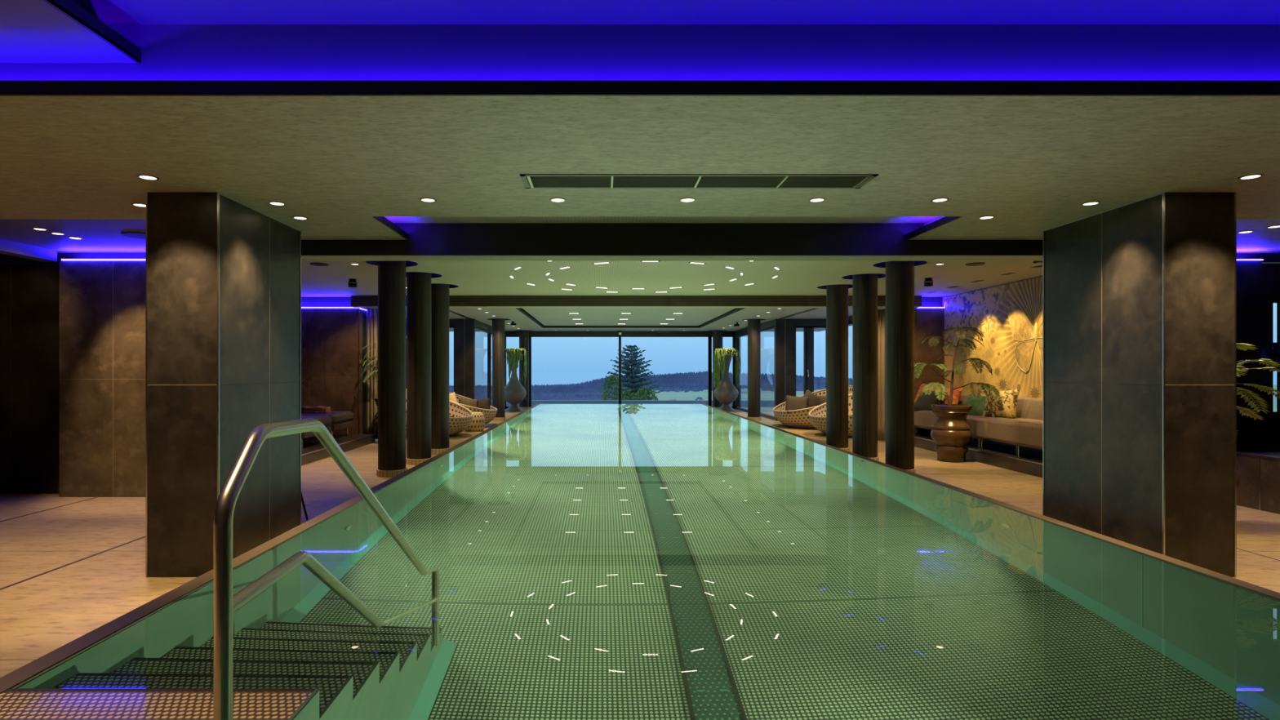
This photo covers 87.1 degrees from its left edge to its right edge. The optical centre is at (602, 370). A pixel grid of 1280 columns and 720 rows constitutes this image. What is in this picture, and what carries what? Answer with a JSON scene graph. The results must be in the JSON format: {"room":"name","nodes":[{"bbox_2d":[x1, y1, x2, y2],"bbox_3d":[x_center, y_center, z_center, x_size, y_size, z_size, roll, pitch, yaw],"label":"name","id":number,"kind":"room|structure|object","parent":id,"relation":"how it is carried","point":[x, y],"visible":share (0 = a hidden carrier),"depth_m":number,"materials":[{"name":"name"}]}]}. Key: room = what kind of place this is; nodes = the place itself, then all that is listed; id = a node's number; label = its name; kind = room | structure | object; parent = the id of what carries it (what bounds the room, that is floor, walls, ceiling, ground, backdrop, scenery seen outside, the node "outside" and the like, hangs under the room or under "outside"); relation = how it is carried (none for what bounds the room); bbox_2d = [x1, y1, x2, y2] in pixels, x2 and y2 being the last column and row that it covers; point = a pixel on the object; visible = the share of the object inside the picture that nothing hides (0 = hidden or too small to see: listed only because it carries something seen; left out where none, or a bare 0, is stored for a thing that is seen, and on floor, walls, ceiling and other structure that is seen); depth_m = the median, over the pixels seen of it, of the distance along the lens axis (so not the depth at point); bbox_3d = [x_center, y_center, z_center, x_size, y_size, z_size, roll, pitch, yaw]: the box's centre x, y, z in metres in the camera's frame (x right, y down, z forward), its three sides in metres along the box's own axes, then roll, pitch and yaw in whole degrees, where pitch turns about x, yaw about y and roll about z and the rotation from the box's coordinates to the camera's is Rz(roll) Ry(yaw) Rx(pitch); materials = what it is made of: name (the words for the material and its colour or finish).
{"room":"indoor swimming pool","nodes":[
{"label":"indoor swimming pool","id":0,"kind":"room"},
{"bbox_2d":[0,264,58,493],"bbox_3d":[-6.970,0.087,7.149,2.860,2.405,0.202,0,0,0],"label":"wall","id":1,"kind":"structure","parent":0,"point":[29,293],"depth_m":7.05,"materials":[{"name":"black tile"}]},
{"bbox_2d":[0,0,141,63],"bbox_3d":[-5.168,-1.379,-0.080,6.464,0.181,5.840,0,0,0],"label":"ceiling","id":2,"kind":"structure","parent":0,"point":[32,31],"depth_m":2.61,"materials":[{"name":"grey paint"}]},
{"bbox_2d":[0,219,145,253],"bbox_3d":[-5.650,-1.245,5.965,5.500,0.050,2.030,0,0,0],"label":"ceiling","id":3,"kind":"structure","parent":0,"point":[98,236],"depth_m":6.04,"materials":[{"name":"grey paint"}]},
{"bbox_2d":[120,231,145,239],"bbox_3d":[-4.150,-1.214,6.050,0.296,0.012,0.296,0,0,0],"label":"ceiling speaker","id":4,"kind":"object","parent":3,"relation":"attached to","point":[141,235],"visible":0.56,"depth_m":5.98,"materials":[{"name":"grey"}]},
{"bbox_2d":[58,261,145,497],"bbox_3d":[-4.370,0.087,6.979,2.340,2.405,0.242,0,0,0],"label":"wall","id":5,"kind":"structure","parent":0,"point":[102,304],"depth_m":6.86,"materials":[{"name":"brown stone"}]},
{"bbox_2d":[0,238,57,262],"bbox_3d":[-5.640,-1.165,5.905,0.160,0.110,1.910,0,0,0],"label":"trim","id":6,"kind":"structure","parent":5,"relation":"attached to","point":[7,247],"depth_m":6.52,"materials":[{"name":"grey paint"}]},
{"bbox_2d":[61,258,145,261],"bbox_3d":[-4.350,-1.125,6.846,2.300,0.016,0.023,0,0,0],"label":"led strip","id":7,"kind":"object","parent":5,"relation":"attached to","point":[62,260],"visible":0.37,"depth_m":6.83,"materials":[{"name":"white plastic"}]},
{"bbox_2d":[0,253,1279,264],"bbox_3d":[0.000,-1.387,7.040,16.800,0.545,0.120,0,0,0],"label":"trim","id":8,"kind":"structure","parent":5,"relation":"attached to","point":[1268,258],"depth_m":6.98,"materials":[{"name":"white paint"}]},
{"bbox_2d":[301,308,362,434],"bbox_3d":[-5.385,0.087,12.164,2.030,2.405,0.172,0,0,0],"label":"wall","id":9,"kind":"structure","parent":0,"point":[330,336],"depth_m":12.08,"materials":[{"name":"brown stone"}]},
{"bbox_2d":[301,306,359,308],"bbox_3d":[-5.360,-1.126,12.066,1.980,0.018,0.023,0,0,0],"label":"led strip","id":10,"kind":"object","parent":9,"relation":"attached to","point":[301,307],"visible":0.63,"depth_m":12.05,"materials":[{"name":"white plastic"}]},
{"bbox_2d":[301,297,942,308],"bbox_3d":[-0.050,-1.387,12.205,12.700,0.545,0.090,0,0,0],"label":"trim","id":11,"kind":"structure","parent":9,"relation":"attached to","point":[305,301],"depth_m":12.16,"materials":[{"name":"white paint"}]},
{"bbox_2d":[358,307,366,434],"bbox_3d":[-4.396,-0.018,12.260,0.068,2.615,0.380,0,0,0],"label":"wall","id":12,"kind":"structure","parent":0,"point":[364,312],"depth_m":12.32,"materials":[{"name":"black"}]},
{"bbox_2d":[366,308,377,439],"bbox_3d":[-4.205,0.065,12.451,0.477,2.410,0.134,0,0,0],"label":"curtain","id":13,"kind":"object","parent":12,"relation":"hanging from","point":[371,314],"visible":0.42,"depth_m":12.44,"materials":[{"name":"beige fabric"}]},
{"bbox_2d":[475,320,492,332],"bbox_3d":[-3.370,-1.230,20.075,0.100,0.200,5.250,0,0,0],"label":"trim","id":14,"kind":"structure","parent":0,"point":[481,325],"depth_m":18.82,"materials":[{"name":"black"}]},
{"bbox_2d":[505,331,734,336],"bbox_3d":[0.575,-1.244,22.800,8.350,0.173,0.120,0,0,0],"label":"trim","id":15,"kind":"structure","parent":0,"point":[507,333],"depth_m":22.74,"materials":[{"name":"black metal"}]},
{"bbox_2d":[301,295,942,331],"bbox_3d":[0.550,-1.397,17.575,13.700,0.146,10.850,0,0,0],"label":"ceiling","id":16,"kind":"structure","parent":0,"point":[535,319],"depth_m":17.28,"materials":[{"name":"grey paint"}]},
{"bbox_2d":[0,0,1279,239],"bbox_3d":[0.000,-1.386,4.220,16.800,0.548,3.020,0,0,0],"label":"ceiling","id":17,"kind":"structure","parent":0,"point":[346,126],"depth_m":3.02,"materials":[{"name":"paint"}]},
{"bbox_2d":[136,174,159,180],"bbox_3d":[-2.615,-1.111,3.872,0.108,0.004,0.108,0,0,0],"label":"recessed light","id":18,"kind":"object","parent":17,"relation":"in","point":[147,177],"visible":1,"depth_m":3.87,"materials":[{"name":"beige"}]},
{"bbox_2d":[549,197,566,202],"bbox_3d":[-0.290,-1.111,4.385,0.108,0.004,0.108,0,0,0],"label":"recessed light","id":19,"kind":"object","parent":17,"relation":"in","point":[555,199],"visible":1,"depth_m":4.38,"materials":[{"name":"beige"}]},
{"bbox_2d":[679,197,696,202],"bbox_3d":[0.556,-1.111,4.385,0.108,0.004,0.108,0,0,0],"label":"recessed light","id":20,"kind":"object","parent":17,"relation":"in","point":[686,199],"visible":1,"depth_m":4.38,"materials":[{"name":"beige"}]},
{"bbox_2d":[520,173,878,188],"bbox_3d":[0.549,-1.109,3.950,2.032,0.008,0.280,0,0,0],"label":"ceiling vent","id":21,"kind":"object","parent":17,"relation":"in","point":[530,180],"visible":1,"depth_m":3.93,"materials":[{"name":"grey metal"}]},
{"bbox_2d":[808,197,826,202],"bbox_3d":[1.400,-1.111,4.385,0.108,0.004,0.108,0,0,0],"label":"recessed light","id":22,"kind":"object","parent":17,"relation":"in","point":[817,199],"visible":1,"depth_m":4.38,"materials":[{"name":"beige"}]},
{"bbox_2d":[930,197,949,202],"bbox_3d":[2.200,-1.111,4.385,0.108,0.004,0.108,0,0,0],"label":"recessed light","id":23,"kind":"object","parent":17,"relation":"in","point":[941,199],"visible":1,"depth_m":4.38,"materials":[{"name":"beige"}]},
{"bbox_2d":[1237,173,1263,180],"bbox_3d":[3.720,-1.111,3.860,0.108,0.004,0.108,0,0,0],"label":"recessed light","id":24,"kind":"object","parent":17,"relation":"in","point":[1255,175],"visible":1,"depth_m":3.85,"materials":[{"name":"beige"}]},
{"bbox_2d":[0,408,1279,677],"bbox_3d":[0.000,1.349,10.100,16.800,0.121,26.200,0,0,0],"label":"floor","id":25,"kind":"structure","parent":0,"point":[70,567],"depth_m":5.05,"materials":[{"name":"stone"}]},
{"bbox_2d":[145,191,301,577],"bbox_3d":[-2.620,0.089,4.770,0.455,2.402,1.150,0,0,0],"label":"pillar","id":26,"kind":"structure","parent":25,"relation":"on","point":[223,274],"depth_m":4.20,"materials":[{"name":"stone"}]},
{"bbox_2d":[301,434,375,465],"bbox_3d":[-5.237,1.214,9.590,2.326,0.152,4.980,0,0,0],"label":"platform","id":27,"kind":"object","parent":25,"relation":"on","point":[313,450],"visible":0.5,"depth_m":10.72,"materials":[{"name":"brown wood"}]},
{"bbox_2d":[301,415,331,448],"bbox_3d":[-4.875,0.925,10.250,1.150,0.430,1.000,0,0,0],"label":"leather bench","id":28,"kind":"object","parent":27,"relation":"on","point":[326,420],"visible":0.16,"depth_m":10.34,"materials":[{"name":"brown leather"}]},
{"bbox_2d":[301,411,353,436],"bbox_3d":[-4.905,0.925,11.425,1.090,0.430,0.850,0,0,0],"label":"leather bench","id":29,"kind":"object","parent":27,"relation":"on","point":[340,420],"visible":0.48,"depth_m":11.25,"materials":[{"name":"brown leather"}]},
{"bbox_2d":[301,405,331,413],"bbox_3d":[-4.952,0.657,11.358,0.630,0.102,0.423,0,0,-12],"label":"folded towel","id":30,"kind":"object","parent":29,"relation":"on","point":[305,409],"visible":0.66,"depth_m":11.20,"materials":[{"name":"red fabric"}]},
{"bbox_2d":[361,335,406,434],"bbox_3d":[-3.812,0.327,11.994,0.957,1.927,0.569,0,0,0],"label":"potted tree","id":31,"kind":"object","parent":25,"relation":"on","point":[375,421],"visible":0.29,"depth_m":11.88,"materials":[{"name":"green plant"}]},
{"bbox_2d":[376,261,407,477],"bbox_3d":[-2.595,-0.185,8.300,0.690,2.950,0.690,0,0,0],"label":"column","id":32,"kind":"structure","parent":25,"relation":"on","point":[391,274],"depth_m":8.16,"materials":[{"name":"wood"}]},
{"bbox_2d":[405,271,431,465],"bbox_3d":[-2.547,-0.185,9.350,0.690,2.950,0.690,0,0,0],"label":"column","id":33,"kind":"structure","parent":25,"relation":"on","point":[418,283],"depth_m":9.21,"materials":[{"name":"wood"}]},
{"bbox_2d":[405,388,473,437],"bbox_3d":[-3.499,0.813,13.380,1.836,0.950,1.837,0,0,-39],"label":"lounger","id":34,"kind":"object","parent":25,"relation":"on","point":[462,419],"visible":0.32,"depth_m":13.21,"materials":[{"name":"beige wicker"}]},
{"bbox_2d":[431,283,450,453],"bbox_3d":[-2.570,-0.185,10.550,0.690,2.950,0.690,0,0,0],"label":"column","id":35,"kind":"structure","parent":25,"relation":"on","point":[439,292],"depth_m":10.40,"materials":[{"name":"tile"}]},
{"bbox_2d":[454,319,475,399],"bbox_3d":[-3.545,-0.020,17.372,0.490,2.620,0.155,0,0,0],"label":"wall pier","id":36,"kind":"object","parent":25,"relation":"on","point":[464,329],"visible":0.64,"depth_m":17.30,"materials":[{"name":"black tile"}]},
{"bbox_2d":[448,391,497,424],"bbox_3d":[-3.359,0.813,15.600,1.837,0.950,1.836,0,0,31],"label":"lounger","id":37,"kind":"object","parent":25,"relation":"on","point":[489,415],"visible":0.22,"depth_m":15.23,"materials":[{"name":"beige wicker"}]},
{"bbox_2d":[458,398,478,407],"bbox_3d":[-3.080,0.820,15.450,0.483,0.378,0.235,0,0,-15],"label":"throw pillow","id":38,"kind":"object","parent":37,"relation":"on","point":[472,402],"visible":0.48,"depth_m":15.44,"materials":[{"name":"brown fabric"}]},
{"bbox_2d":[477,398,490,409],"bbox_3d":[-2.800,0.830,15.600,0.451,0.378,0.222,0,0,-1],"label":"throw pillow","id":39,"kind":"object","parent":37,"relation":"on","point":[482,403],"visible":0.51,"depth_m":15.55,"materials":[{"name":"black fabric"}]},
{"bbox_2d":[464,412,484,431],"bbox_3d":[-2.740,1.094,14.350,0.470,0.392,0.470,0,0,0],"label":"stool","id":40,"kind":"object","parent":25,"relation":"on","point":[477,424],"visible":0.57,"depth_m":14.17,"materials":[{"name":"beige wicker"}]},
{"bbox_2d":[475,326,492,405],"bbox_3d":[-3.370,0.070,20.075,0.100,2.440,5.250,0,0,0],"label":"window frame","id":41,"kind":"structure","parent":25,"relation":"on","point":[489,334],"depth_m":20.02,"materials":[{"name":"black metal"}]},
{"bbox_2d":[492,318,505,420],"bbox_3d":[-2.700,-0.185,17.500,0.360,2.950,0.360,0,0,0],"label":"column","id":42,"kind":"structure","parent":25,"relation":"on","point":[498,324],"depth_m":17.36,"materials":[{"name":"wood"}]},
{"bbox_2d":[505,348,527,411],"bbox_3d":[-2.796,0.297,21.347,0.783,1.986,0.774,0,0,37],"label":"floor vase","id":43,"kind":"object","parent":25,"relation":"on","point":[515,393],"visible":0.88,"depth_m":21.11,"materials":[{"name":"grey ceramic"}]},
{"bbox_2d":[505,336,530,408],"bbox_3d":[-2.880,0.057,22.800,0.880,2.467,0.100,0,0,0],"label":"window","id":44,"kind":"structure","parent":25,"relation":"on","point":[506,407],"depth_m":22.75,"materials":[{"name":"black"}]},
{"bbox_2d":[515,329,533,409],"bbox_3d":[-2.610,-0.020,22.450,0.620,2.620,0.620,0,0,0],"label":"column","id":45,"kind":"structure","parent":25,"relation":"on","point":[523,334],"depth_m":22.31,"materials":[{"name":"metal"}]},
{"bbox_2d":[530,336,710,406],"bbox_3d":[0.590,0.057,22.800,6.120,2.467,0.100,0,0,0],"label":"window","id":46,"kind":"structure","parent":25,"relation":"on","point":[620,337],"depth_m":22.75,"materials":[{"name":"black"}]},
{"bbox_2d":[0,404,1279,693],"bbox_3d":[0.575,1.832,10.888,5.290,1.556,21.024,0,0,0],"label":"pool edge","id":47,"kind":"object","parent":25,"relation":"in","point":[31,669],"visible":0.12,"depth_m":3.62,"materials":[{"name":"stone"}]},
{"bbox_2d":[0,688,319,719],"bbox_3d":[-1.414,1.782,2.245,1.108,1.456,3.490,0,0,0],"label":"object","id":48,"kind":"structure","parent":47,"relation":"in","point":[15,704],"depth_m":2.13,"materials":[{"name":"tile"}]},
{"bbox_2d":[213,418,429,719],"bbox_3d":[-0.930,1.203,2.686,0.100,2.114,2.171,0,0,0],"label":"handrail","id":49,"kind":"object","parent":48,"relation":"attached to","point":[225,604],"visible":0.79,"depth_m":1.74,"materials":[{"name":"metal"}]},
{"bbox_2d":[13,404,1279,719],"bbox_3d":[0.580,1.060,10.910,5.100,0.001,20.820,0,0,0],"label":"water","id":50,"kind":"object","parent":47,"relation":"in","point":[583,562],"visible":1,"depth_m":3.00,"materials":[{"name":"liquid"}]},
{"bbox_2d":[708,329,727,408],"bbox_3d":[3.850,-0.020,22.450,0.620,2.620,0.620,0,0,0],"label":"column","id":51,"kind":"structure","parent":25,"relation":"on","point":[717,334],"depth_m":22.31,"materials":[{"name":"metal"}]},
{"bbox_2d":[708,336,734,408],"bbox_3d":[4.040,0.057,22.800,0.880,2.467,0.100,0,0,0],"label":"window","id":52,"kind":"structure","parent":25,"relation":"on","point":[733,337],"depth_m":22.75,"materials":[{"name":"black"}]},
{"bbox_2d":[712,348,741,411],"bbox_3d":[3.940,0.297,21.317,0.834,1.986,0.811,0,0,42],"label":"floor vase","id":53,"kind":"object","parent":25,"relation":"on","point":[726,393],"visible":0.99,"depth_m":21.16,"materials":[{"name":"grey ceramic"}]},
{"bbox_2d":[734,337,741,407],"bbox_3d":[0.590,-0.020,22.810,8.180,2.620,0.220,0,0,0],"label":"trim","id":54,"kind":"structure","parent":25,"relation":"on","point":[740,338],"depth_m":22.70,"materials":[{"name":"black metal"}]},
{"bbox_2d":[746,319,760,420],"bbox_3d":[3.970,-0.185,17.600,0.360,2.950,0.360,0,0,0],"label":"column","id":55,"kind":"structure","parent":25,"relation":"on","point":[753,325],"depth_m":17.45,"materials":[{"name":"wood"}]},
{"bbox_2d":[734,326,773,419],"bbox_3d":[4.530,0.070,20.075,0.100,2.440,5.250,0,0,0],"label":"window","id":56,"kind":"structure","parent":25,"relation":"on","point":[763,415],"depth_m":21.77,"materials":[{"name":"black metal"}]},
{"bbox_2d":[773,319,795,420],"bbox_3d":[4.705,-0.020,17.372,0.490,2.620,0.155,0,0,0],"label":"wall pier","id":57,"kind":"object","parent":25,"relation":"on","point":[784,329],"visible":0.71,"depth_m":17.30,"materials":[{"name":"black tile"}]},
{"bbox_2d":[795,326,826,396],"bbox_3d":[5.550,0.075,17.349,1.200,2.430,0.161,0,0,0],"label":"window","id":58,"kind":"structure","parent":25,"relation":"on","point":[808,332],"depth_m":17.33,"materials":[{"name":"black"}]},
{"bbox_2d":[773,385,852,428],"bbox_3d":[4.839,0.813,15.350,1.837,0.950,1.836,0,0,21],"label":"lounger","id":59,"kind":"object","parent":25,"relation":"on","point":[799,418],"visible":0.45,"depth_m":14.88,"materials":[{"name":"beige wicker"}]},
{"bbox_2d":[785,395,808,410],"bbox_3d":[4.420,0.800,15.300,0.549,0.477,0.274,0,0,12],"label":"throw pillow","id":60,"kind":"object","parent":59,"relation":"on","point":[793,402],"visible":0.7,"depth_m":15.26,"materials":[{"name":"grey fabric"}]},
{"bbox_2d":[803,388,819,408],"bbox_3d":[4.800,0.750,15.420,0.682,0.663,0.265,0,0,8],"label":"throw pillow","id":61,"kind":"object","parent":59,"relation":"on","point":[813,400],"visible":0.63,"depth_m":15.37,"materials":[{"name":"brown fabric"}]},
{"bbox_2d":[808,393,852,436],"bbox_3d":[5.080,0.813,13.450,1.837,0.950,1.836,0,0,16],"label":"lounger","id":62,"kind":"object","parent":25,"relation":"on","point":[817,415],"visible":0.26,"depth_m":13.43,"materials":[{"name":"beige wicker"}]},
{"bbox_2d":[826,284,849,451],"bbox_3d":[3.720,-0.185,10.650,0.690,2.950,0.690,0,0,0],"label":"column","id":63,"kind":"structure","parent":25,"relation":"on","point":[837,295],"depth_m":10.51,"materials":[{"name":"metal"}]},
{"bbox_2d":[852,273,879,461],"bbox_3d":[3.710,-0.185,9.500,0.690,2.950,0.690,0,0,0],"label":"column","id":64,"kind":"structure","parent":25,"relation":"on","point":[864,286],"depth_m":9.36,"materials":[{"name":"metal"}]},
{"bbox_2d":[885,261,915,473],"bbox_3d":[3.700,-0.185,8.370,0.690,2.950,0.690,0,0,0],"label":"column","id":65,"kind":"structure","parent":25,"relation":"on","point":[900,275],"depth_m":8.23,"materials":[{"name":"wood"}]},
{"bbox_2d":[914,326,999,462],"bbox_3d":[5.017,0.328,9.569,1.266,1.924,0.603,0,0,-3],"label":"potted tree","id":66,"kind":"object","parent":25,"relation":"on","point":[951,432],"visible":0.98,"depth_m":9.44,"materials":[{"name":"green plant"}]},
{"bbox_2d":[914,432,1042,477],"bbox_3d":[5.717,1.204,9.600,0.866,0.172,4.960,0,0,0],"label":"platform","id":67,"kind":"object","parent":25,"relation":"on","point":[1029,462],"visible":0.32,"depth_m":9.20,"materials":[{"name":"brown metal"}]},
{"bbox_2d":[914,393,1042,456],"bbox_3d":[5.742,0.752,9.700,0.785,0.735,4.600,0,0,0],"label":"sofa","id":68,"kind":"object","parent":67,"relation":"on","point":[1025,431],"visible":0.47,"depth_m":9.25,"materials":[{"name":"beige fabric"}]},
{"bbox_2d":[914,382,941,402],"bbox_3d":[5.660,0.460,11.740,0.229,0.495,0.535,0,0,-15],"label":"throw pillow","id":69,"kind":"object","parent":68,"relation":"on","point":[922,384],"visible":0.18,"depth_m":11.83,"materials":[{"name":"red fabric"}]},
{"bbox_2d":[914,391,947,410],"bbox_3d":[5.520,0.520,11.380,0.310,0.396,0.521,0,0,-19],"label":"throw pillow","id":70,"kind":"object","parent":68,"relation":"on","point":[923,402],"visible":0.59,"depth_m":11.30,"materials":[{"name":"black fabric"}]},
{"bbox_2d":[940,387,962,404],"bbox_3d":[5.800,0.480,11.220,0.205,0.395,0.420,0,0,-10],"label":"throw pillow","id":71,"kind":"object","parent":68,"relation":"on","point":[957,393],"visible":0.47,"depth_m":11.07,"materials":[{"name":"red fabric"}]},
{"bbox_2d":[964,394,985,416],"bbox_3d":[5.600,0.550,10.060,0.282,0.360,0.480,0,0,-20],"label":"throw pillow","id":72,"kind":"object","parent":68,"relation":"on","point":[978,404],"visible":0.48,"depth_m":9.98,"materials":[{"name":"green fabric"}]},
{"bbox_2d":[982,388,1019,418],"bbox_3d":[5.700,0.490,9.630,0.237,0.476,0.542,0,0,-28],"label":"throw pillow","id":73,"kind":"object","parent":68,"relation":"on","point":[1005,406],"visible":0.91,"depth_m":9.52,"materials":[{"name":"yellow fabric"}]},
{"bbox_2d":[1042,191,1236,577],"bbox_3d":[3.728,0.089,4.770,0.455,2.402,1.150,0,0,0],"label":"pillar","id":74,"kind":"structure","parent":25,"relation":"on","point":[1140,296],"depth_m":4.35,"materials":[{"name":"stone"}]},
{"bbox_2d":[1236,451,1279,514],"bbox_3d":[6.338,1.038,4.753,0.525,0.505,3.505,0,0,0],"label":"plinth","id":75,"kind":"object","parent":25,"relation":"on","point":[1258,472],"visible":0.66,"depth_m":6.23,"materials":[{"name":"brown stone"}]},
{"bbox_2d":[1236,342,1279,488],"bbox_3d":[5.285,0.527,5.676,0.970,1.526,0.667,0,0,26],"label":"potted tree","id":76,"kind":"object","parent":25,"relation":"on","point":[1239,346],"visible":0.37,"depth_m":5.71,"materials":[{"name":"green plant"}]},
{"bbox_2d":[1268,334,1279,377],"bbox_3d":[7.020,0.439,6.800,0.468,1.703,0.319,0,0,33],"label":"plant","id":77,"kind":"object","parent":25,"relation":"on","point":[1275,355],"visible":0.73,"depth_m":6.78,"materials":[{"name":"black"}]},
{"bbox_2d":[301,261,1042,295],"bbox_3d":[-0.025,-1.375,8.950,12.750,0.100,5.900,0,0,0],"label":"ceiling","id":78,"kind":"structure","parent":0,"point":[463,277],"depth_m":9.46,"materials":[{"name":"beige paint"}]},
{"bbox_2d":[347,278,357,287],"bbox_3d":[-3.620,-1.265,9.750,0.127,0.120,0.127,0,0,0],"label":"light","id":79,"kind":"object","parent":78,"relation":"attached to","point":[352,282],"visible":1,"depth_m":9.71,"materials":[{"name":"black metal"}]},
{"bbox_2d":[924,277,933,286],"bbox_3d":[4.680,-1.265,9.650,0.127,0.120,0.127,0,0,0],"label":"light","id":80,"kind":"object","parent":78,"relation":"attached to","point":[928,282],"visible":1,"depth_m":9.61,"materials":[{"name":"black metal"}]},
{"bbox_2d":[108,0,1279,24],"bbox_3d":[3.232,-1.461,-0.080,10.336,0.018,5.840,0,0,0],"label":"ceiling","id":81,"kind":"structure","parent":0,"point":[144,11],"depth_m":2.71,"materials":[{"name":"grey paint"}]},
{"bbox_2d":[734,320,773,337],"bbox_3d":[4.530,-1.230,20.075,0.100,0.200,5.250,0,0,0],"label":"trim","id":82,"kind":"structure","parent":0,"point":[768,324],"depth_m":18.87,"materials":[{"name":"black"}]},
{"bbox_2d":[795,319,826,327],"bbox_3d":[5.550,-1.225,17.380,1.200,0.210,0.100,0,0,0],"label":"trim","id":83,"kind":"structure","parent":0,"point":[798,322],"depth_m":17.33,"materials":[{"name":"black"}]},
{"bbox_2d":[914,308,944,432],"bbox_3d":[5.900,0.087,12.164,0.500,2.405,0.172,0,0,0],"label":"wall","id":84,"kind":"structure","parent":0,"point":[927,322],"depth_m":12.08,"materials":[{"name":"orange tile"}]},
{"bbox_2d":[877,309,885,439],"bbox_3d":[5.285,0.075,12.340,0.718,2.390,0.136,0,0,0],"label":"curtain","id":85,"kind":"object","parent":84,"relation":"hanging from","point":[881,313],"visible":0.22,"depth_m":12.34,"materials":[{"name":"beige fabric"}]},
{"bbox_2d":[942,275,1042,306],"bbox_3d":[6.275,-0.185,9.685,0.250,2.950,5.130,0,0,0],"label":"wall","id":86,"kind":"structure","parent":0,"point":[944,296],"depth_m":10.91,"materials":[{"name":"beige paint"}]},
{"bbox_2d":[944,276,1042,398],"bbox_3d":[6.129,-0.095,9.605,0.057,2.430,4.930,0,0,0],"label":"mural","id":87,"kind":"object","parent":86,"relation":"attached to","point":[1009,316],"visible":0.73,"depth_m":10.33,"materials":[{"name":"paper"}]},
{"bbox_2d":[998,377,1007,391],"bbox_3d":[6.136,0.215,10.308,0.002,0.198,0.235,0,0,0],"label":"flower","id":88,"kind":"object","parent":87,"relation":"on","point":[1002,382],"depth_m":10.30,"materials":[{"name":"brown paint"}]},
{"bbox_2d":[1029,386,1039,397],"bbox_3d":[6.136,0.321,9.542,0.002,0.198,0.235,0,0,0],"label":"flower","id":89,"kind":"object","parent":87,"relation":"on","point":[1033,390],"depth_m":9.55,"materials":[{"name":"brown paint"}]},
{"bbox_2d":[1236,261,1261,451],"bbox_3d":[5.735,0.087,6.990,1.970,2.405,0.260,0,0,0],"label":"wall partition","id":90,"kind":"structure","parent":0,"point":[1248,273],"depth_m":6.86,"materials":[{"name":"black tile"}]},
{"bbox_2d":[1261,263,1279,451],"bbox_3d":[7.560,0.087,7.060,1.680,2.405,0.120,0,0,0],"label":"wall window","id":91,"kind":"structure","parent":90,"relation":"in","point":[1270,273],"depth_m":7.00,"materials":[{"name":"black tile"}]},
{"bbox_2d":[1272,299,1279,411],"bbox_3d":[7.690,-0.155,7.060,1.420,1.170,0.060,0,0,0],"label":"window","id":92,"kind":"structure","parent":91,"relation":"attached to","point":[1277,301],"depth_m":7.07,"materials":[{"name":"black"}]},
{"bbox_2d":[1236,219,1279,253],"bbox_3d":[6.250,-1.245,6.075,4.300,0.050,2.250,0,0,0],"label":"ceiling","id":93,"kind":"structure","parent":0,"point":[1262,240],"depth_m":6.15,"materials":[{"name":"paint"}]},
{"bbox_3d":[0.000,-1.710,10.000,17.000,0.100,26.400,0,0,0],"label":"roof slab","id":94,"kind":"structure","parent":0,"visible":0},
{"bbox_2d":[351,295,921,307],"bbox_3d":[0.600,-1.395,12.025,10.100,0.530,0.250,0,0,0],"label":"beam","id":95,"kind":"structure","parent":94,"relation":"attached to","point":[357,301],"depth_m":11.90,"materials":[{"name":"brown paint"}]},
{"bbox_2d":[301,222,1042,261],"bbox_3d":[0.600,-1.319,5.865,7.000,0.682,0.270,0,0,0],"label":"beam","id":96,"kind":"structure","parent":94,"relation":"attached to","point":[427,242],"depth_m":5.73,"materials":[{"name":"black paint"}]},
{"label":"outside","id":97,"kind":"structure","parent":0,"visible":0},
{"bbox_2d":[580,384,1276,411],"bbox_3d":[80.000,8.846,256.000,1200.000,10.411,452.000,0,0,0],"label":"meadow","id":98,"kind":"structure","parent":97,"point":[682,395],"depth_m":266.93,"materials":[{"name":"green plant"}]},
{"bbox_2d":[600,373,627,399],"bbox_3d":[1.106,3.427,70.186,3.180,6.126,2.759,0,0,-38],"label":"shrub","id":99,"kind":"object","parent":98,"relation":"on","point":[615,380],"visible":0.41,"depth_m":69.73,"materials":[{"name":"green plant"}]},
{"bbox_2d":[621,388,639,399],"bbox_3d":[2.558,4.118,66.108,2.848,4.745,2.475,0,0,-39],"label":"shrub","id":100,"kind":"object","parent":98,"relation":"on","point":[628,393],"visible":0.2,"depth_m":65.87,"materials":[{"name":"green plant"}]},
{"bbox_2d":[600,344,663,399],"bbox_3d":[3.983,2.121,80.232,8.948,10.344,8.850,0,0,0],"label":"conifer","id":101,"kind":"object","parent":98,"relation":"on","point":[634,370],"visible":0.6,"depth_m":79.24,"materials":[{"name":"green plant"}]},
{"bbox_2d":[635,386,658,399],"bbox_3d":[4.579,4.093,72.225,3.545,4.794,3.027,0,0,-38],"label":"shrub","id":102,"kind":"object","parent":98,"relation":"on","point":[644,394],"visible":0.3,"depth_m":71.69,"materials":[{"name":"green plant"}]},
{"bbox_2d":[448,370,852,399],"bbox_3d":[43.173,7.422,343.056,376.538,14.704,279.086,0,0,0],"label":"hills","id":103,"kind":"structure","parent":98,"relation":"on","point":[690,381],"depth_m":351.18,"materials":[{"name":"blue"}]},
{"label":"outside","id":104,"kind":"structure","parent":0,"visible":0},
{"bbox_2d":[741,406,773,408],"bbox_3d":[1.000,1.550,24.700,34.000,0.280,3.000,0,0,0],"label":"terrace","id":105,"kind":"object","parent":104,"point":[741,406],"depth_m":26.05,"materials":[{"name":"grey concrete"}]},
{"bbox_2d":[491,400,773,406],"bbox_3d":[1.000,2.730,26.350,30.000,3.120,0.300,0,0,0],"label":"parapet","id":106,"kind":"object","parent":105,"relation":"attached to","point":[744,402],"visible":0.07,"depth_m":26.20,"materials":[{"name":"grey concrete"}]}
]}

